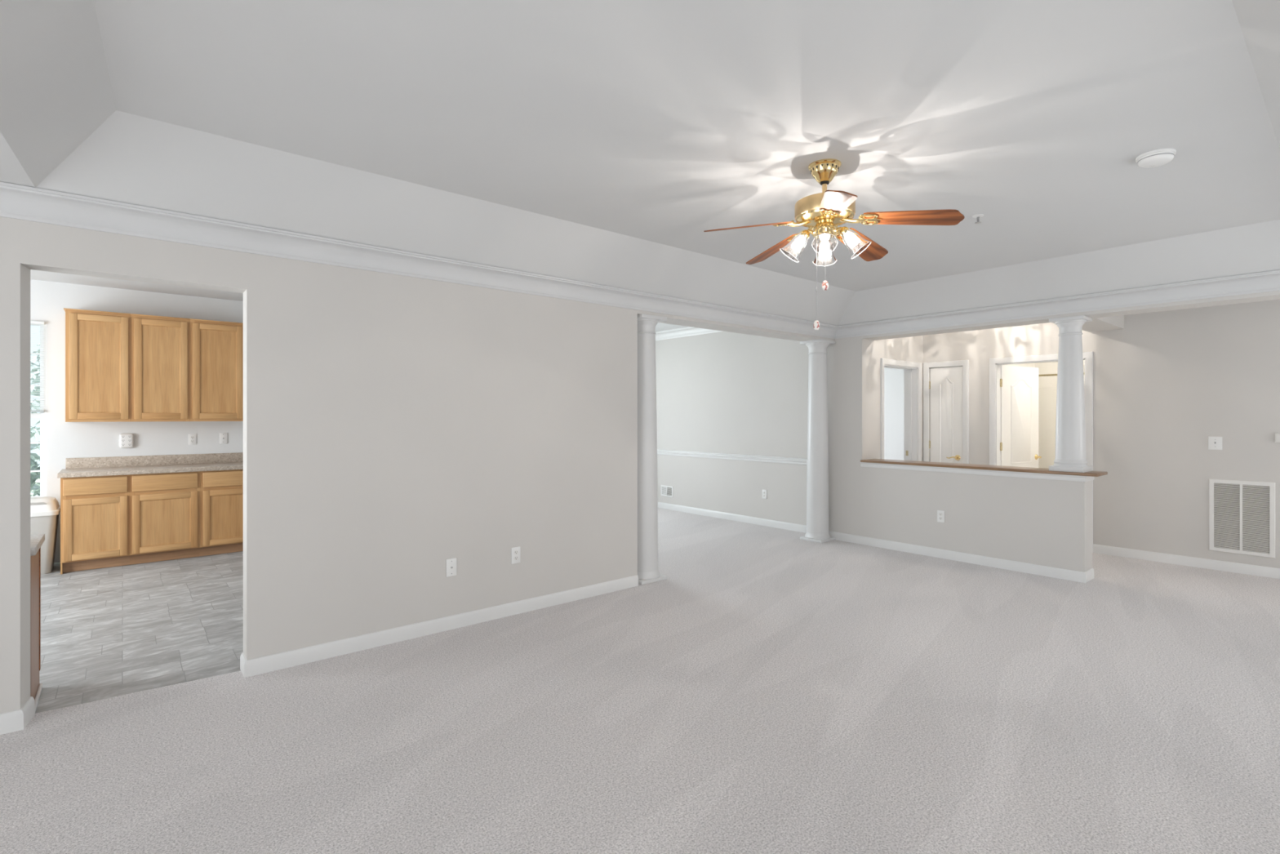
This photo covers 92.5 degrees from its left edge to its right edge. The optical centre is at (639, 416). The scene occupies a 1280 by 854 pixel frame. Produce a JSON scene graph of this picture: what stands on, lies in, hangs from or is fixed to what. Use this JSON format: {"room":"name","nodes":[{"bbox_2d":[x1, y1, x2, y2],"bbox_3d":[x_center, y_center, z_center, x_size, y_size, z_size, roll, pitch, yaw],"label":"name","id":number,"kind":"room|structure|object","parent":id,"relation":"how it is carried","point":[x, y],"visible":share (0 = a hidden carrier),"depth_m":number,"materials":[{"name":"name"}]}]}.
{"room":"empty living room","nodes":[
{"label":"empty living room","id":0,"kind":"room"},
{"bbox_2d":[0,696,35,734],"bbox_3d":[-3.951,1.385,1.948,2.879,0.090,0.164,0,0,-40],"label":"baseboard","id":1,"kind":"structure","parent":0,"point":[15,720],"depth_m":2.79,"materials":[{"name":"white paint"}]},
{"bbox_2d":[30,279,243,563],"bbox_3d":[-5.250,0.020,6.430,5.720,2.820,0.120,0,0,-40],"label":"wall","id":2,"kind":"structure","parent":0,"point":[48,300],"depth_m":6.21,"materials":[{"name":"paint"}]},
{"bbox_2d":[30,321,46,497],"bbox_3d":[-6.123,-0.058,5.689,0.890,1.715,0.105,0,0,-40],"label":"window","id":3,"kind":"structure","parent":2,"relation":"in","point":[42,415],"depth_m":5.93,"materials":[{"name":"white plastic"}]},
{"bbox_2d":[30,320,44,412],"bbox_3d":[-6.077,-0.476,5.633,0.864,0.872,0.036,0,0,-40],"label":"window blind","id":4,"kind":"object","parent":3,"relation":"attached to","point":[31,322],"visible":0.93,"depth_m":5.87,"materials":[{"name":"white plastic"}]},
{"bbox_2d":[63,307,131,422],"bbox_3d":[-5.347,-0.484,6.051,0.492,1.074,0.335,0,0,-40],"label":"upper cabinet","id":5,"kind":"object","parent":2,"relation":"attached to","point":[98,344],"visible":1,"depth_m":5.93,"materials":[{"name":"brown wood"}]},
{"bbox_2d":[119,433,133,448],"bbox_3d":[-5.280,0.250,6.298,0.116,0.150,0.043,0,0,-40],"label":"adapter","id":6,"kind":"object","parent":2,"relation":"attached to","point":[126,440],"visible":1,"depth_m":6.29,"materials":[{"name":"white plastic"}]},
{"bbox_2d":[65,452,243,468],"bbox_3d":[-5.031,0.484,6.523,1.585,0.146,0.020,0,0,-40],"label":"backsplash","id":7,"kind":"structure","parent":2,"relation":"attached to","point":[136,460],"depth_m":6.43,"materials":[{"name":"beige stone"}]},
{"bbox_2d":[131,313,190,422],"bbox_3d":[-4.979,-0.484,6.362,0.472,1.074,0.335,0,0,-40],"label":"upper cabinet","id":8,"kind":"object","parent":2,"relation":"attached to","point":[160,344],"visible":0.97,"depth_m":6.23,"materials":[{"name":"brown wood"}]},
{"bbox_2d":[188,433,196,444],"bbox_3d":[-4.871,0.250,6.666,0.072,0.118,0.009,0,0,-40],"label":"wall outlet","id":9,"kind":"object","parent":2,"relation":"attached to","point":[193,437],"visible":1,"depth_m":6.67,"materials":[{"name":"white plastic"}]},
{"bbox_2d":[190,318,243,421],"bbox_3d":[-4.611,-0.484,6.672,0.490,1.074,0.335,0,0,-40],"label":"upper cabinet","id":10,"kind":"object","parent":2,"relation":"attached to","point":[216,347],"visible":0.91,"depth_m":6.54,"materials":[{"name":"brown wood"}]},
{"bbox_2d":[219,432,226,443],"bbox_3d":[-4.654,0.245,6.843,0.072,0.118,0.019,0,0,-40],"label":"cable plate","id":11,"kind":"object","parent":2,"relation":"attached to","point":[223,436],"visible":1,"depth_m":6.84,"materials":[{"name":"white plastic"}]},
{"bbox_2d":[30,269,686,332],"bbox_3d":[-2.600,-1.340,5.966,9.170,0.060,4.250,0,0,-40],"label":"ceiling","id":12,"kind":"structure","parent":0,"point":[34,274],"depth_m":6.16,"materials":[{"name":"white paint"}]},
{"bbox_2d":[0,216,835,713],"bbox_3d":[-1.501,0.020,4.100,9.640,2.820,0.260,0,0,-40],"label":"wall","id":13,"kind":"structure","parent":0,"point":[396,428],"depth_m":3.85,"materials":[{"name":"beige paint"}]},
{"bbox_2d":[240,574,638,677],"bbox_3d":[-1.139,1.385,4.318,2.816,0.090,0.154,0,0,-40],"label":"baseboard","id":14,"kind":"structure","parent":13,"relation":"attached to","point":[259,665],"depth_m":3.96,"materials":[{"name":"white paint"}]},
{"bbox_2d":[445,557,456,577],"bbox_3d":[-1.266,1.015,4.116,0.072,0.118,0.019,0,0,-40],"label":"cable plate","id":15,"kind":"object","parent":13,"relation":"attached to","point":[451,563],"visible":1,"depth_m":4.11,"materials":[{"name":"white plastic"}]},
{"bbox_2d":[511,546,519,564],"bbox_3d":[-0.897,1.005,4.433,0.072,0.118,0.009,0,0,-40],"label":"wall outlet","id":16,"kind":"object","parent":13,"relation":"attached to","point":[515,551],"visible":1,"depth_m":4.43,"materials":[{"name":"white plastic"}]},
{"bbox_2d":[0,181,1279,338],"bbox_3d":[0.459,-0.965,1.874,9.520,0.130,5.670,0,0,-40],"label":"trim","id":17,"kind":"structure","parent":13,"relation":"attached to","point":[18,202],"depth_m":4.20,"materials":[{"name":"white paint"}]},
{"bbox_2d":[0,0,1279,325],"bbox_3d":[0.459,-1.171,1.874,9.520,0.278,5.670,0,0,-40],"label":"ceiling","id":18,"kind":"structure","parent":0,"point":[599,142],"depth_m":2.78,"materials":[{"name":"white paint"}]},
{"bbox_2d":[703,158,964,330],"bbox_3d":[0.991,-0.879,3.235,1.192,0.861,1.226,0,0,-40],"label":"ceiling fan","id":19,"kind":"object","parent":18,"relation":"hanging from","point":[822,212],"visible":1,"depth_m":3.13,"materials":[{"name":"brown wood"}]},
{"bbox_2d":[972,213,983,223],"bbox_3d":[2.208,-1.286,4.000,0.068,0.048,0.068,0,0,-40],"label":"sprinkler","id":20,"kind":"object","parent":18,"relation":"attached to","point":[977,216],"visible":1,"depth_m":3.99,"materials":[{"name":"white plastic"}]},
{"bbox_2d":[1135,148,1176,168],"bbox_3d":[2.585,-1.286,3.071,0.156,0.047,0.156,0,0,15],"label":"smoke detector","id":21,"kind":"object","parent":18,"relation":"attached to","point":[1157,157],"visible":1,"depth_m":3.03,"materials":[{"name":"white plastic"}]},
{"bbox_2d":[0,507,1279,853],"bbox_3d":[0.238,1.460,4.521,12.600,0.060,10.000,0,0,-40],"label":"floor","id":22,"kind":"structure","parent":0,"point":[778,691],"depth_m":2.90,"materials":[{"name":"carpet"}]},
{"bbox_2d":[30,546,42,711],"bbox_3d":[-3.761,1.052,2.497,1.878,0.768,0.420,0,0,-40],"label":"base cabinet","id":23,"kind":"object","parent":22,"relation":"on","point":[36,688],"visible":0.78,"depth_m":3.09,"materials":[{"name":"brown wood"}]},
{"bbox_2d":[30,533,44,555],"bbox_3d":[-3.771,0.649,2.512,1.882,0.038,0.465,0,0,-40],"label":"countertop","id":24,"kind":"structure","parent":23,"relation":"on","point":[37,540],"depth_m":3.08,"materials":[{"name":"beige stone"}]},
{"bbox_2d":[30,496,60,574],"bbox_3d":[-5.653,1.097,5.605,0.510,0.682,0.444,0,0,-40],"label":"waste bin","id":25,"kind":"object","parent":22,"relation":"on","point":[45,511],"visible":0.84,"depth_m":5.58,"materials":[{"name":"grey plastic"}]},
{"bbox_2d":[60,474,129,573],"bbox_3d":[-5.266,0.997,5.940,0.483,0.878,0.608,0,0,-40],"label":"base cabinet","id":26,"kind":"object","parent":22,"relation":"on","point":[95,511],"visible":1,"depth_m":5.71,"materials":[{"name":"brown wood"}]},
{"bbox_2d":[129,471,199,564],"bbox_3d":[-4.871,0.997,6.274,0.552,0.878,0.608,0,0,-40],"label":"base cabinet","id":27,"kind":"object","parent":22,"relation":"on","point":[165,507],"visible":0.98,"depth_m":6.04,"materials":[{"name":"brown wood"}]},
{"bbox_2d":[200,469,243,555],"bbox_3d":[-4.452,0.997,6.628,0.545,0.878,0.608,0,0,-40],"label":"base cabinet","id":28,"kind":"object","parent":22,"relation":"on","point":[221,491],"visible":0.62,"depth_m":6.34,"materials":[{"name":"brown wood"}]},
{"bbox_2d":[57,452,243,478],"bbox_3d":[-4.843,0.484,6.280,1.610,0.146,0.635,0,0,-40],"label":"countertop","id":29,"kind":"structure","parent":28,"relation":"on","point":[136,464],"depth_m":6.25,"materials":[{"name":"beige stone"}]},
{"bbox_2d":[637,313,666,584],"bbox_3d":[0.035,0.280,5.397,0.290,2.300,0.290,0,0,-40],"label":"column","id":30,"kind":"structure","parent":22,"relation":"on","point":[648,572],"depth_m":5.29,"materials":[{"name":"white paint"}]},
{"bbox_2d":[800,339,835,542],"bbox_3d":[2.062,0.280,7.111,0.290,2.300,0.290,0,0,-40],"label":"column","id":31,"kind":"structure","parent":22,"relation":"on","point":[817,469],"depth_m":7.01,"materials":[{"name":"white paint"}]},
{"bbox_2d":[826,335,874,536],"bbox_3d":[2.390,0.020,7.165,0.260,2.820,0.600,0,0,-40],"label":"wall pier","id":32,"kind":"object","parent":22,"relation":"on","point":[851,360],"visible":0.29,"depth_m":6.98,"materials":[{"name":"beige paint"}]},
{"bbox_2d":[655,331,808,525],"bbox_3d":[0.886,0.020,8.991,0.120,2.820,4.130,0,0,-40],"label":"wall","id":33,"kind":"structure","parent":0,"point":[721,392],"depth_m":8.41,"materials":[{"name":"beige paint"}]},
{"bbox_2d":[661,484,673,497],"bbox_3d":[0.414,1.152,9.449,0.010,0.166,0.270,0,0,-40],"label":"air vent","id":34,"kind":"object","parent":33,"relation":"in","point":[666,491],"visible":1,"depth_m":9.44,"materials":[{"name":"white plastic"}]},
{"bbox_2d":[655,326,722,340],"bbox_3d":[-0.389,-1.250,7.835,3.320,0.120,4.010,0,0,-40],"label":"trim","id":35,"kind":"structure","parent":33,"relation":"attached to","point":[688,331],"depth_m":9.14,"materials":[{"name":"white paint"}]},
{"bbox_2d":[657,448,807,464],"bbox_3d":[-0.389,0.556,7.835,3.320,0.077,4.010,0,0,-40],"label":"trim","id":36,"kind":"structure","parent":33,"relation":"attached to","point":[682,453],"depth_m":8.35,"materials":[{"name":"white paint"}]},
{"bbox_2d":[657,502,806,533],"bbox_3d":[-0.389,1.385,7.835,3.320,0.090,4.010,0,0,-40],"label":"baseboard","id":37,"kind":"structure","parent":33,"relation":"attached to","point":[768,522],"depth_m":8.36,"materials":[{"name":"white paint"}]},
{"bbox_2d":[762,489,766,498],"bbox_3d":[1.628,1.018,8.013,0.009,0.118,0.072,0,0,-40],"label":"wall outlet","id":38,"kind":"object","parent":33,"relation":"attached to","point":[764,491],"visible":1,"depth_m":8.01,"materials":[{"name":"white plastic"}]},
{"bbox_2d":[884,367,903,460],"bbox_3d":[3.884,0.020,10.045,0.100,2.820,3.070,0,0,-40],"label":"wall","id":39,"kind":"structure","parent":0,"point":[893,378],"depth_m":9.78,"materials":[{"name":"paint"}]},
{"bbox_2d":[874,335,923,461],"bbox_3d":[3.136,0.020,7.514,1.330,2.820,0.170,0,0,-40],"label":"wall","id":40,"kind":"structure","parent":0,"point":[910,348],"depth_m":7.26,"materials":[{"name":"beige paint"}]},
{"bbox_2d":[884,364,917,461],"bbox_3d":[3.112,0.410,7.495,0.850,2.040,0.168,0,0,-40],"label":"trim","id":41,"kind":"structure","parent":40,"relation":"attached to","point":[910,374],"depth_m":7.75,"materials":[{"name":"white paint"}]},
{"bbox_2d":[880,358,921,461],"bbox_3d":[3.174,0.377,7.422,0.982,2.106,0.020,0,0,-40],"label":"trim","id":42,"kind":"structure","parent":40,"relation":"attached to","point":[883,361],"depth_m":7.50,"materials":[{"name":"white paint"}]},
{"bbox_2d":[862,466,1092,572],"bbox_3d":[3.245,0.973,6.138,0.240,0.915,2.073,0,0,-40],"label":"wall","id":43,"kind":"structure","parent":0,"point":[1048,522],"depth_m":5.88,"materials":[{"name":"beige paint"}]},
{"bbox_2d":[937,510,944,522],"bbox_3d":[3.039,1.010,6.188,0.009,0.118,0.072,0,0,-40],"label":"wall outlet","id":44,"kind":"object","parent":43,"relation":"attached to","point":[940,513],"visible":1,"depth_m":6.18,"materials":[{"name":"white plastic"}]},
{"bbox_2d":[828,530,1093,582],"bbox_3d":[3.050,1.385,6.357,0.254,0.090,2.687,0,0,-40],"label":"baseboard","id":45,"kind":"structure","parent":43,"relation":"attached to","point":[1055,572],"depth_m":5.95,"materials":[{"name":"white paint"}]},
{"bbox_2d":[860,462,1094,481],"bbox_3d":[3.249,0.535,6.132,0.288,0.054,2.107,0,0,-40],"label":"trim","id":46,"kind":"structure","parent":43,"relation":"attached to","point":[971,471],"depth_m":5.87,"materials":[{"name":"white paint"}]},
{"bbox_2d":[860,458,1107,476],"bbox_3d":[3.279,0.497,6.101,0.315,0.025,2.177,0,0,-40],"label":"ledge","id":47,"kind":"object","parent":43,"relation":"on","point":[1014,468],"visible":1,"depth_m":5.92,"materials":[{"name":"brown wood"}]},
{"bbox_2d":[1048,315,1092,472],"bbox_3d":[3.828,-0.193,5.448,0.260,1.355,0.260,0,0,-40],"label":"column","id":48,"kind":"structure","parent":47,"relation":"on","point":[1070,421],"depth_m":5.37,"materials":[{"name":"white paint"}]},
{"bbox_2d":[1005,363,1035,367],"bbox_3d":[4.802,0.020,8.052,1.910,2.820,0.100,0,0,-40],"label":"wall","id":49,"kind":"structure","parent":0,"point":[1028,365],"depth_m":8.40,"materials":[{"name":"beige paint"}]},
{"bbox_2d":[1038,372,1084,376],"bbox_3d":[5.648,-0.525,7.260,0.060,0.060,2.200,0,0,-40],"label":"curtain rod","id":50,"kind":"object","parent":49,"relation":"attached to","point":[1044,375],"visible":0.02,"depth_m":7.79,"materials":[{"name":"gold metal"}]},
{"bbox_2d":[1035,360,1084,387],"bbox_3d":[6.151,0.020,8.013,0.100,2.820,3.100,0,0,-40],"label":"wall","id":51,"kind":"structure","parent":0,"point":[1043,367],"depth_m":8.51,"materials":[{"name":"beige paint"}]},
{"bbox_2d":[862,290,1279,340],"bbox_3d":[4.304,-1.130,4.900,0.260,0.520,5.330,0,0,-40],"label":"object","id":52,"kind":"structure","parent":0,"point":[1268,295],"depth_m":5.20,"materials":[{"name":"beige paint"}]},
{"bbox_2d":[923,299,1279,568],"bbox_3d":[5.373,0.020,5.804,0.120,2.820,5.330,0,0,-40],"label":"wall","id":53,"kind":"structure","parent":0,"point":[1165,383],"depth_m":5.97,"materials":[{"name":"beige paint"}]},
{"bbox_2d":[928,366,962,463],"bbox_3d":[3.786,0.408,7.594,0.102,2.027,0.411,0,0,-40],"label":"door","id":54,"kind":"structure","parent":53,"relation":"in","point":[945,384],"depth_m":7.59,"materials":[{"name":"white paint"}]},
{"bbox_2d":[923,360,968,463],"bbox_3d":[3.780,0.374,7.581,0.020,2.111,0.543,0,0,-40],"label":"trim","id":55,"kind":"structure","parent":53,"relation":"attached to","point":[965,363],"depth_m":7.48,"materials":[{"name":"white paint"}]},
{"bbox_2d":[1000,364,1041,467],"bbox_3d":[4.595,0.408,7.437,0.864,2.027,0.155,0,0,-31],"label":"door","id":56,"kind":"structure","parent":53,"relation":"in","point":[1019,444],"depth_m":7.41,"materials":[{"name":"white paint"}]},
{"bbox_2d":[989,351,1093,552],"bbox_3d":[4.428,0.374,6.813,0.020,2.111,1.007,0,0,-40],"label":"trim","id":57,"kind":"structure","parent":53,"relation":"attached to","point":[1088,356],"depth_m":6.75,"materials":[{"name":"white paint"}]},
{"bbox_2d":[1093,543,1279,578],"bbox_3d":[5.898,1.385,5.079,0.014,0.090,3.545,0,0,-40],"label":"baseboard","id":58,"kind":"structure","parent":53,"relation":"attached to","point":[1260,571],"depth_m":5.84,"materials":[{"name":"white paint"}]},
{"bbox_2d":[1208,436,1222,449],"bbox_3d":[5.362,0.250,5.710,0.018,0.122,0.095,0,0,-40],"label":"light switch","id":59,"kind":"object","parent":53,"relation":"attached to","point":[1214,442],"visible":1,"depth_m":5.71,"materials":[{"name":"white plastic"}]},
{"bbox_2d":[1208,478,1275,558],"bbox_3d":[5.477,0.920,5.580,0.010,0.668,0.432,0,0,-40],"label":"air vent","id":60,"kind":"object","parent":53,"relation":"in","point":[1242,513],"visible":1,"depth_m":5.57,"materials":[{"name":"white metal"}]},
{"bbox_2d":[1275,432,1279,442],"bbox_3d":[5.642,0.190,5.373,0.026,0.084,0.104,0,0,-40],"label":"thermostat","id":61,"kind":"object","parent":53,"relation":"attached to","point":[1277,435],"visible":1,"depth_m":5.39,"materials":[{"name":"white plastic"}]},
{"bbox_2d":[1081,315,1124,332],"bbox_3d":[4.371,-1.130,5.959,1.210,0.480,0.300,0,0,-40],"label":"wall","id":62,"kind":"structure","parent":0,"point":[1114,322],"depth_m":6.04,"materials":[{"name":"beige paint"}]},
{"bbox_3d":[5.404,1.462,7.401,1.990,0.056,2.930,0,0,-40],"label":"floor","id":63,"kind":"structure","parent":0,"visible":0},
{"bbox_2d":[1038,386,1057,468],"bbox_3d":[5.955,0.515,7.533,0.820,1.830,2.180,0,0,-40],"label":"tub surround","id":64,"kind":"object","parent":63,"relation":"on","point":[1046,396],"visible":0.02,"depth_m":8.50,"materials":[{"name":"white plastic"}]},
{"label":"outside","id":65,"kind":"structure","parent":0,"visible":0},
{"bbox_2d":[30,478,39,496],"bbox_3d":[-13.985,1.980,13.450,28.000,0.100,21.400,0,0,-40],"label":"ground","id":66,"kind":"structure","parent":65,"point":[38,479],"depth_m":17.99,"materials":[{"name":"white"}]},
{"bbox_2d":[30,342,39,496],"bbox_3d":[-9.580,0.177,10.479,2.552,3.510,2.572,0,0,32],"label":"tree","id":67,"kind":"object","parent":66,"relation":"on","point":[35,379],"visible":0.02,"depth_m":9.99,"materials":[{"name":"green plant"}]},
{"bbox_2d":[30,444,39,496],"bbox_3d":[-8.350,0.386,6.868,3.265,3.092,3.442,0,0,-40],"label":"tree","id":68,"kind":"object","parent":66,"relation":"on","point":[33,476],"visible":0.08,"depth_m":7.57,"materials":[{"name":"green plant"}]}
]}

